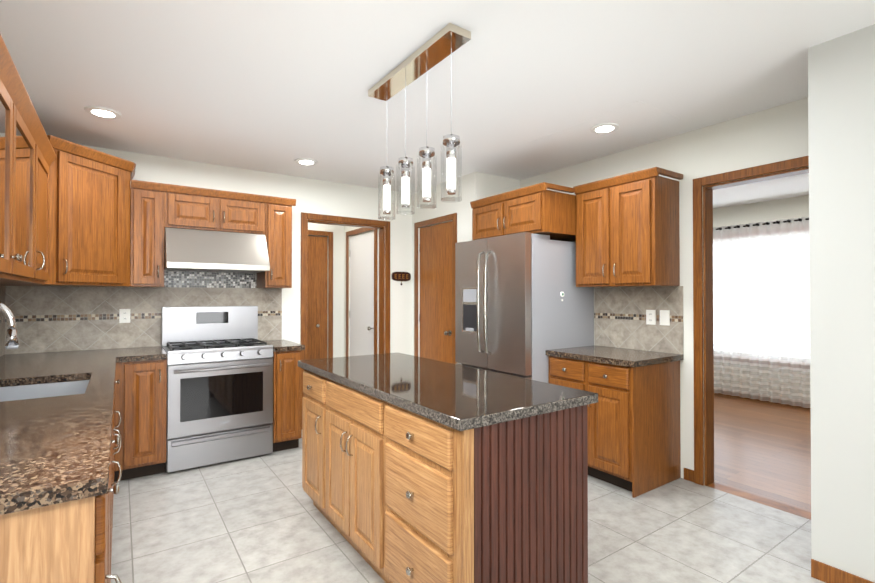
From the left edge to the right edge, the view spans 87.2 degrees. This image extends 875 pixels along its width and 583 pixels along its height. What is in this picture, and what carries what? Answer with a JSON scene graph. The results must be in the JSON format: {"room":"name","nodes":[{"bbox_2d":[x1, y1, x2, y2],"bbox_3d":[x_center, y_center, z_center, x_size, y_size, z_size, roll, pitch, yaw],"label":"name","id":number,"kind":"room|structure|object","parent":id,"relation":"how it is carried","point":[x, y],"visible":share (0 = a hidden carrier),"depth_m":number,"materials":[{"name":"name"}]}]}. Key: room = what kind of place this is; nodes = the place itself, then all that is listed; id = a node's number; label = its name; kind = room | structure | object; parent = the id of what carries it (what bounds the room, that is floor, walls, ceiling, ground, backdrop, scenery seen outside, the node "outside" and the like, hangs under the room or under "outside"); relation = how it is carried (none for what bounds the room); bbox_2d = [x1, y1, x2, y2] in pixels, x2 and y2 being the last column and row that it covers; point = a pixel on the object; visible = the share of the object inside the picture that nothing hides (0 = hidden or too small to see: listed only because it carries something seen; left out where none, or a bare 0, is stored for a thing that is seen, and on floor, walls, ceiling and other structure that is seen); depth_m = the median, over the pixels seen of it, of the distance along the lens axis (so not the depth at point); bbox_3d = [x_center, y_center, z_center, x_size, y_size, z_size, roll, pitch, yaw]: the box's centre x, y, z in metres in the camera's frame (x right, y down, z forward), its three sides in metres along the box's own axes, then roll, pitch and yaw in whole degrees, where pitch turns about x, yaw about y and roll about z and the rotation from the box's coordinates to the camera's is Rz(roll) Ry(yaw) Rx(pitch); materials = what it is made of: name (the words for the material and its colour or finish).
{"room":"kitchen","nodes":[
{"label":"kitchen","id":0,"kind":"room"},
{"bbox_2d":[57,145,411,354],"bbox_3d":[-1.490,0.115,4.652,4.250,2.550,0.120,0,-1,-35],"label":"wall","id":1,"kind":"structure","parent":0,"point":[314,196],"depth_m":4.65,"materials":[{"name":"white paint"}]},
{"bbox_2d":[0,135,135,286],"bbox_3d":[-2.648,-0.522,3.302,0.802,0.960,0.794,0,-1,-35],"label":"upper cabinet","id":2,"kind":"object","parent":1,"relation":"attached to","point":[89,217],"visible":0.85,"depth_m":3.21,"materials":[{"name":"brown wood"}]},
{"bbox_2d":[8,271,281,353],"bbox_3d":[-2.358,-0.023,3.974,1.989,0.985,0.010,0,-1,-35],"label":"backsplash","id":3,"kind":"structure","parent":1,"relation":"attached to","point":[52,319],"depth_m":3.79,"materials":[{"name":"tile"}]},
{"bbox_2d":[119,309,129,322],"bbox_3d":[-2.587,0.202,3.802,0.075,0.115,0.008,0,-1,-35],"label":"electrical outlet","id":4,"kind":"object","parent":3,"relation":"attached to","point":[124,315],"visible":1,"depth_m":3.80,"materials":[{"name":"white plastic"}]},
{"bbox_2d":[130,180,165,286],"bbox_3d":[-2.377,-0.451,3.758,0.228,0.826,0.349,0,-1,-35],"label":"upper cabinet","id":5,"kind":"object","parent":1,"relation":"attached to","point":[156,209],"depth_m":3.61,"materials":[{"name":"brown wood"}]},
{"bbox_2d":[166,184,229,231],"bbox_3d":[-2.096,-0.689,3.955,0.457,0.346,0.349,0,-1,-35],"label":"upper cabinet","id":6,"kind":"object","parent":1,"relation":"attached to","point":[187,207],"depth_m":3.82,"materials":[{"name":"brown wood"}]},
{"bbox_2d":[164,227,269,272],"bbox_3d":[-1.918,-0.345,3.982,0.776,0.335,0.500,0,-1,-35],"label":"range hood","id":7,"kind":"object","parent":1,"relation":"attached to","point":[200,250],"visible":0.92,"depth_m":3.82,"materials":[{"name":"silver metal"}]},
{"bbox_2d":[230,191,269,235],"bbox_3d":[-1.827,-0.687,4.141,0.457,0.346,0.349,0,-1,-35],"label":"upper cabinet","id":8,"kind":"object","parent":1,"relation":"attached to","point":[249,213],"depth_m":4.05,"materials":[{"name":"brown wood"}]},
{"bbox_2d":[257,196,293,287],"bbox_3d":[-1.541,-0.445,4.336,0.238,0.826,0.349,0,-1,-35],"label":"upper cabinet","id":9,"kind":"object","parent":1,"relation":"attached to","point":[279,242],"depth_m":4.20,"materials":[{"name":"brown wood"}]},
{"bbox_2d":[287,308,298,318],"bbox_3d":[-1.445,0.220,4.603,0.115,0.115,0.009,0,-1,-35],"label":"light switch","id":10,"kind":"object","parent":1,"relation":"attached to","point":[292,313],"visible":1,"depth_m":4.60,"materials":[{"name":"white plastic"}]},
{"bbox_2d":[300,212,389,396],"bbox_3d":[-0.995,0.297,4.981,1.024,2.192,0.138,0,-1,-35],"label":"door frame","id":11,"kind":"structure","parent":1,"relation":"attached to","point":[384,232],"depth_m":5.20,"materials":[{"name":"brown wood"}]},
{"bbox_2d":[392,272,410,284],"bbox_3d":[-0.418,-0.149,5.310,0.250,0.159,0.017,0,-1,-35],"label":"sign","id":12,"kind":"object","parent":1,"relation":"attached to","point":[401,276],"visible":1,"depth_m":5.31,"materials":[{"name":"brown wood"}]},
{"bbox_2d":[308,223,342,357],"bbox_3d":[-2.000,0.125,5.734,1.960,2.550,0.120,0,-1,-35],"label":"wall","id":13,"kind":"structure","parent":0,"point":[339,290],"depth_m":6.12,"materials":[{"name":"white paint"}]},
{"bbox_2d":[308,235,326,359],"bbox_3d":[-1.757,0.335,5.820,0.768,2.116,0.111,0,-1,-35],"label":"closet door","id":14,"kind":"structure","parent":13,"relation":"in","point":[317,297],"depth_m":5.98,"materials":[{"name":"brown wood"}]},
{"bbox_2d":[343,226,378,356],"bbox_3d":[-0.909,0.126,5.764,0.130,2.550,1.050,0,-1,-35],"label":"wall","id":15,"kind":"structure","parent":0,"point":[345,228],"depth_m":6.05,"materials":[{"name":"white paint"}]},
{"bbox_2d":[349,231,373,355],"bbox_3d":[-0.957,0.334,5.724,0.111,2.116,0.750,0,-1,-35],"label":"hall door","id":16,"kind":"structure","parent":15,"relation":"in","point":[361,256],"depth_m":5.74,"materials":[{"name":"white paint"}]},
{"bbox_2d":[0,0,874,208],"bbox_3d":[1.596,-1.224,3.125,7.820,0.100,8.520,0,-1,-35],"label":"ceiling","id":17,"kind":"structure","parent":0,"point":[276,86],"depth_m":2.50,"materials":[{"name":"white paint"}]},
{"bbox_2d":[84,106,121,118],"bbox_3d":[-2.186,-1.168,3.005,0.200,0.014,0.200,0,-1,-35],"label":"recessed light","id":18,"kind":"object","parent":17,"relation":"in","point":[102,112],"visible":0.96,"depth_m":2.98,"materials":[{"name":"white paint"}]},
{"bbox_2d":[295,158,317,165],"bbox_3d":[-1.172,-1.158,4.106,0.200,0.014,0.200,0,-1,-35],"label":"recessed light","id":19,"kind":"object","parent":17,"relation":"in","point":[305,161],"visible":0.98,"depth_m":4.08,"materials":[{"name":"white paint"}]},
{"bbox_2d":[368,23,470,219],"bbox_3d":[-0.127,-0.798,2.387,0.120,0.764,0.810,0,-1,-35],"label":"pendant light","id":20,"kind":"object","parent":17,"relation":"hanging from","point":[443,43],"visible":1,"depth_m":2.29,"materials":[{"name":"glass"}]},
{"bbox_2d":[529,101,678,152],"bbox_3d":[1.169,-1.170,3.346,0.470,0.002,0.930,0,-1,-35],"label":"panel","id":21,"kind":"object","parent":17,"relation":"attached to","point":[634,117],"visible":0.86,"depth_m":3.26,"materials":[{"name":"white paint"}]},
{"bbox_2d":[590,123,618,133],"bbox_3d":[1.194,-1.165,3.284,0.200,0.014,0.200,0,-1,-35],"label":"recessed light","id":22,"kind":"object","parent":17,"relation":"in","point":[602,128],"visible":0.98,"depth_m":3.27,"materials":[{"name":"white paint"}]},
{"bbox_2d":[412,171,519,362],"bbox_3d":[0.281,0.119,5.087,0.599,2.550,1.174,0,-1,-35],"label":"wall","id":23,"kind":"structure","parent":0,"point":[475,185],"depth_m":4.68,"materials":[{"name":"white paint"}]},
{"bbox_2d":[419,221,451,362],"bbox_3d":[-0.032,0.328,5.001,0.111,2.116,0.668,0,-1,-35],"label":"pantry door","id":24,"kind":"structure","parent":23,"relation":"in","point":[435,251],"depth_m":5.01,"materials":[{"name":"brown wood"}]},
{"bbox_2d":[414,213,456,363],"bbox_3d":[-0.034,0.297,4.999,0.018,2.192,0.804,0,-1,-35],"label":"door frame","id":25,"kind":"structure","parent":23,"relation":"attached to","point":[453,217],"depth_m":4.99,"materials":[{"name":"brown wood"}]},
{"bbox_2d":[111,394,824,582],"bbox_3d":[1.547,1.401,3.067,7.700,0.050,8.520,0,-1,-35],"label":"floor","id":26,"kind":"structure","parent":0,"point":[259,519],"depth_m":2.72,"materials":[{"name":"tile"}]},
{"bbox_2d":[0,431,115,582],"bbox_3d":[-1.232,0.921,1.130,0.680,0.872,0.537,0,-1,-35],"label":"base cabinet","id":27,"kind":"object","parent":26,"relation":"on","point":[68,542],"depth_m":1.06,"materials":[{"name":"brown wood"}]},
{"bbox_2d":[0,346,166,514],"bbox_3d":[-1.867,0.475,2.334,0.997,0.040,3.259,0,-1,-35],"label":"countertop","id":28,"kind":"structure","parent":27,"relation":"on","point":[54,450],"depth_m":1.50,"materials":[{"name":"brown stone"}]},
{"bbox_2d":[0,302,18,348],"bbox_3d":[-2.081,0.237,2.068,0.287,0.430,0.103,0,-1,-35],"label":"faucet","id":29,"kind":"object","parent":28,"relation":"on","point":[11,340],"visible":1,"depth_m":2.14,"materials":[{"name":"silver metal"}]},
{"bbox_2d":[0,380,88,401],"bbox_3d":[-1.937,0.583,2.188,0.482,0.176,0.722,0,-1,-35],"label":"sink basin","id":30,"kind":"object","parent":28,"relation":"in","point":[21,392],"visible":0.06,"depth_m":2.47,"materials":[{"name":"silver metal"}]},
{"bbox_2d":[112,399,115,430],"bbox_3d":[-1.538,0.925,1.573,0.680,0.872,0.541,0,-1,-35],"label":"base cabinet","id":31,"kind":"object","parent":26,"relation":"on","point":[114,403],"depth_m":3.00,"materials":[{"name":"brown wood"}]},
{"bbox_2d":[114,370,115,398],"bbox_3d":[-2.376,0.937,2.787,0.680,0.872,0.570,0,-1,-35],"label":"base cabinet","id":32,"kind":"object","parent":26,"relation":"on","point":[115,370],"depth_m":3.27,"materials":[{"name":"brown wood"}]},
{"bbox_2d":[116,359,166,486],"bbox_3d":[-2.340,0.944,3.596,0.337,0.872,0.639,0,-1,-35],"label":"base cabinet","id":33,"kind":"object","parent":26,"relation":"on","point":[141,386],"depth_m":3.34,"materials":[{"name":"brown wood"}]},
{"bbox_2d":[162,306,272,472],"bbox_3d":[-1.863,0.758,3.892,0.776,1.250,0.672,0,-1,-35],"label":"range","id":34,"kind":"object","parent":26,"relation":"on","point":[219,384],"visible":1,"depth_m":3.71,"materials":[{"name":"grey paint"}]},
{"bbox_2d":[272,350,301,451],"bbox_3d":[-1.448,0.950,4.189,0.238,0.873,0.676,0,-1,-35],"label":"base cabinet","id":35,"kind":"object","parent":26,"relation":"on","point":[287,402],"visible":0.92,"depth_m":3.94,"materials":[{"name":"brown wood"}]},
{"bbox_2d":[264,339,304,351],"bbox_3d":[-1.448,0.492,4.212,0.258,0.040,0.644,0,-1,-35],"label":"countertop","id":36,"kind":"structure","parent":35,"relation":"on","point":[281,345],"depth_m":4.00,"materials":[{"name":"brown stone"}]},
{"bbox_2d":[302,369,321,512],"bbox_3d":[-0.472,0.930,2.967,0.700,0.888,0.417,0,-1,-35],"label":"base cabinet","id":37,"kind":"object","parent":26,"relation":"on","point":[312,382],"depth_m":2.76,"materials":[{"name":"brown wood"}]},
{"bbox_2d":[322,376,377,573],"bbox_3d":[-0.155,0.926,2.507,0.700,0.888,0.701,0,-1,-35],"label":"base cabinet","id":38,"kind":"object","parent":26,"relation":"on","point":[349,415],"depth_m":2.29,"materials":[{"name":"brown wood"}]},
{"bbox_2d":[378,399,587,582],"bbox_3d":[0.203,0.921,1.989,0.700,0.888,0.558,0,-1,-35],"label":"base cabinet","id":39,"kind":"object","parent":26,"relation":"on","point":[396,494],"depth_m":1.76,"materials":[{"name":"brown wood"}]},
{"bbox_2d":[298,352,597,430],"bbox_3d":[-0.107,0.460,2.465,0.745,0.040,1.725,0,-1,-35],"label":"countertop","id":40,"kind":"structure","parent":39,"relation":"on","point":[458,397],"depth_m":2.07,"materials":[{"name":"stone"}]},
{"bbox_2d":[455,232,593,382],"bbox_3d":[0.738,0.465,4.125,0.914,1.840,0.914,0,-1,-35],"label":"refrigerator","id":41,"kind":"object","parent":26,"relation":"on","point":[523,303],"visible":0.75,"depth_m":3.78,"materials":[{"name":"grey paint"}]},
{"bbox_2d":[549,356,680,497],"bbox_3d":[1.321,0.943,3.523,0.656,0.873,0.740,0,-1,-35],"label":"base cabinet","id":42,"kind":"object","parent":26,"relation":"on","point":[633,429],"visible":0.83,"depth_m":3.22,"materials":[{"name":"brown wood"}]},
{"bbox_2d":[546,345,683,366],"bbox_3d":[1.338,0.486,3.526,0.629,0.040,0.768,0,-1,-35],"label":"countertop","id":43,"kind":"structure","parent":42,"relation":"on","point":[619,356],"depth_m":3.39,"materials":[{"name":"brown stone"}]},
{"bbox_2d":[520,97,808,478],"bbox_3d":[2.295,0.098,2.805,0.120,2.550,7.220,0,-1,-35],"label":"wall","id":44,"kind":"structure","parent":0,"point":[772,135],"depth_m":3.35,"materials":[{"name":"white paint"}]},
{"bbox_2d":[470,182,575,241],"bbox_3d":[0.855,-0.651,4.120,0.762,0.377,0.912,0,-1,-35],"label":"upper cabinet","id":45,"kind":"object","parent":44,"relation":"attached to","point":[539,208],"visible":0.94,"depth_m":3.76,"materials":[{"name":"brown wood"}]},
{"bbox_2d":[573,167,682,286],"bbox_3d":[1.456,-0.452,3.577,0.386,0.825,0.715,0,-1,-35],"label":"upper cabinet","id":46,"kind":"object","parent":44,"relation":"attached to","point":[627,231],"visible":1,"depth_m":3.39,"materials":[{"name":"brown wood"}]},
{"bbox_2d":[594,286,683,353],"bbox_3d":[1.593,0.214,3.704,0.010,0.505,0.768,0,-1,-35],"label":"backsplash","id":47,"kind":"structure","parent":44,"relation":"attached to","point":[619,312],"depth_m":3.68,"materials":[{"name":"tile"}]},
{"bbox_2d":[646,310,655,324],"bbox_3d":[1.665,0.200,3.585,0.008,0.115,0.075,0,-1,-35],"label":"electrical outlet","id":48,"kind":"object","parent":47,"relation":"attached to","point":[650,317],"visible":1,"depth_m":3.58,"materials":[{"name":"white plastic"}]},
{"bbox_2d":[660,310,669,325],"bbox_3d":[1.727,0.200,3.494,0.009,0.115,0.075,0,-1,-35],"label":"light switch","id":49,"kind":"object","parent":47,"relation":"attached to","point":[664,317],"visible":1,"depth_m":3.49,"materials":[{"name":"white plastic"}]},
{"bbox_2d":[684,468,693,476],"bbox_3d":[1.281,1.345,4.378,0.012,0.085,2.380,0,-1,-35],"label":"baseboard","id":50,"kind":"structure","parent":44,"relation":"attached to","point":[689,472],"depth_m":3.34,"materials":[{"name":"brown wood"}]},
{"bbox_2d":[693,156,808,485],"bbox_3d":[2.149,0.279,2.998,0.138,2.192,0.869,0,-1,-35],"label":"door frame","id":51,"kind":"structure","parent":44,"relation":"attached to","point":[702,300],"depth_m":3.28,"materials":[{"name":"brown wood"}]},
{"bbox_2d":[713,195,809,400],"bbox_3d":[4.614,0.121,5.306,0.120,2.550,4.940,0,-1,-35],"label":"wall","id":52,"kind":"structure","parent":0,"point":[791,208],"depth_m":5.85,"materials":[{"name":"white paint"}]},
{"bbox_2d":[713,225,809,368],"bbox_3d":[4.214,0.066,5.820,0.115,1.710,2.440,0,-1,-35],"label":"window","id":53,"kind":"structure","parent":52,"relation":"in","point":[802,278],"depth_m":5.84,"materials":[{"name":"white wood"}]},
{"bbox_2d":[713,217,809,407],"bbox_3d":[4.146,0.246,5.772,0.120,2.250,2.844,0,-1,-35],"label":"curtain","id":54,"kind":"object","parent":52,"relation":"attached to","point":[733,345],"visible":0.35,"depth_m":5.78,"materials":[{"name":"white fabric"}]},
{"bbox_2d":[714,390,810,408],"bbox_3d":[4.560,1.353,5.257,0.012,0.085,4.700,0,-1,-35],"label":"baseboard","id":55,"kind":"structure","parent":52,"relation":"attached to","point":[721,393],"depth_m":5.84,"materials":[{"name":"brown wood"}]},
{"bbox_2d":[808,24,874,581],"bbox_3d":[3.047,0.082,1.010,0.679,2.550,3.410,0,-1,-35],"label":"wall","id":56,"kind":"structure","parent":0,"point":[841,104],"depth_m":2.12,"materials":[{"name":"grey paint"}]},
{"bbox_2d":[811,559,874,582],"bbox_3d":[2.706,1.313,0.884,0.012,0.085,3.210,0,-1,-35],"label":"baseboard","id":57,"kind":"structure","parent":56,"relation":"attached to","point":[823,572],"depth_m":2.14,"materials":[{"name":"brown wood"}]},
{"bbox_3d":[-1.237,0.076,0.440,0.120,2.550,7.340,0,-1,-35],"label":"wall","id":58,"kind":"structure","parent":0,"visible":0},
{"bbox_2d":[0,286,7,356],"bbox_3d":[-2.273,0.199,2.056,0.010,0.505,3.260,0,-1,-35],"label":"backsplash","id":59,"kind":"structure","parent":58,"relation":"attached to","point":[3,289],"depth_m":3.34,"materials":[{"name":"tile"}]},
{"bbox_2d":[0,126,51,283],"bbox_3d":[-2.444,-0.439,2.590,0.329,0.780,0.674,0,-1,-35],"label":"upper cabinet","id":60,"kind":"object","parent":58,"relation":"attached to","point":[27,155],"depth_m":2.23,"materials":[{"name":"brown wood"}]}
]}

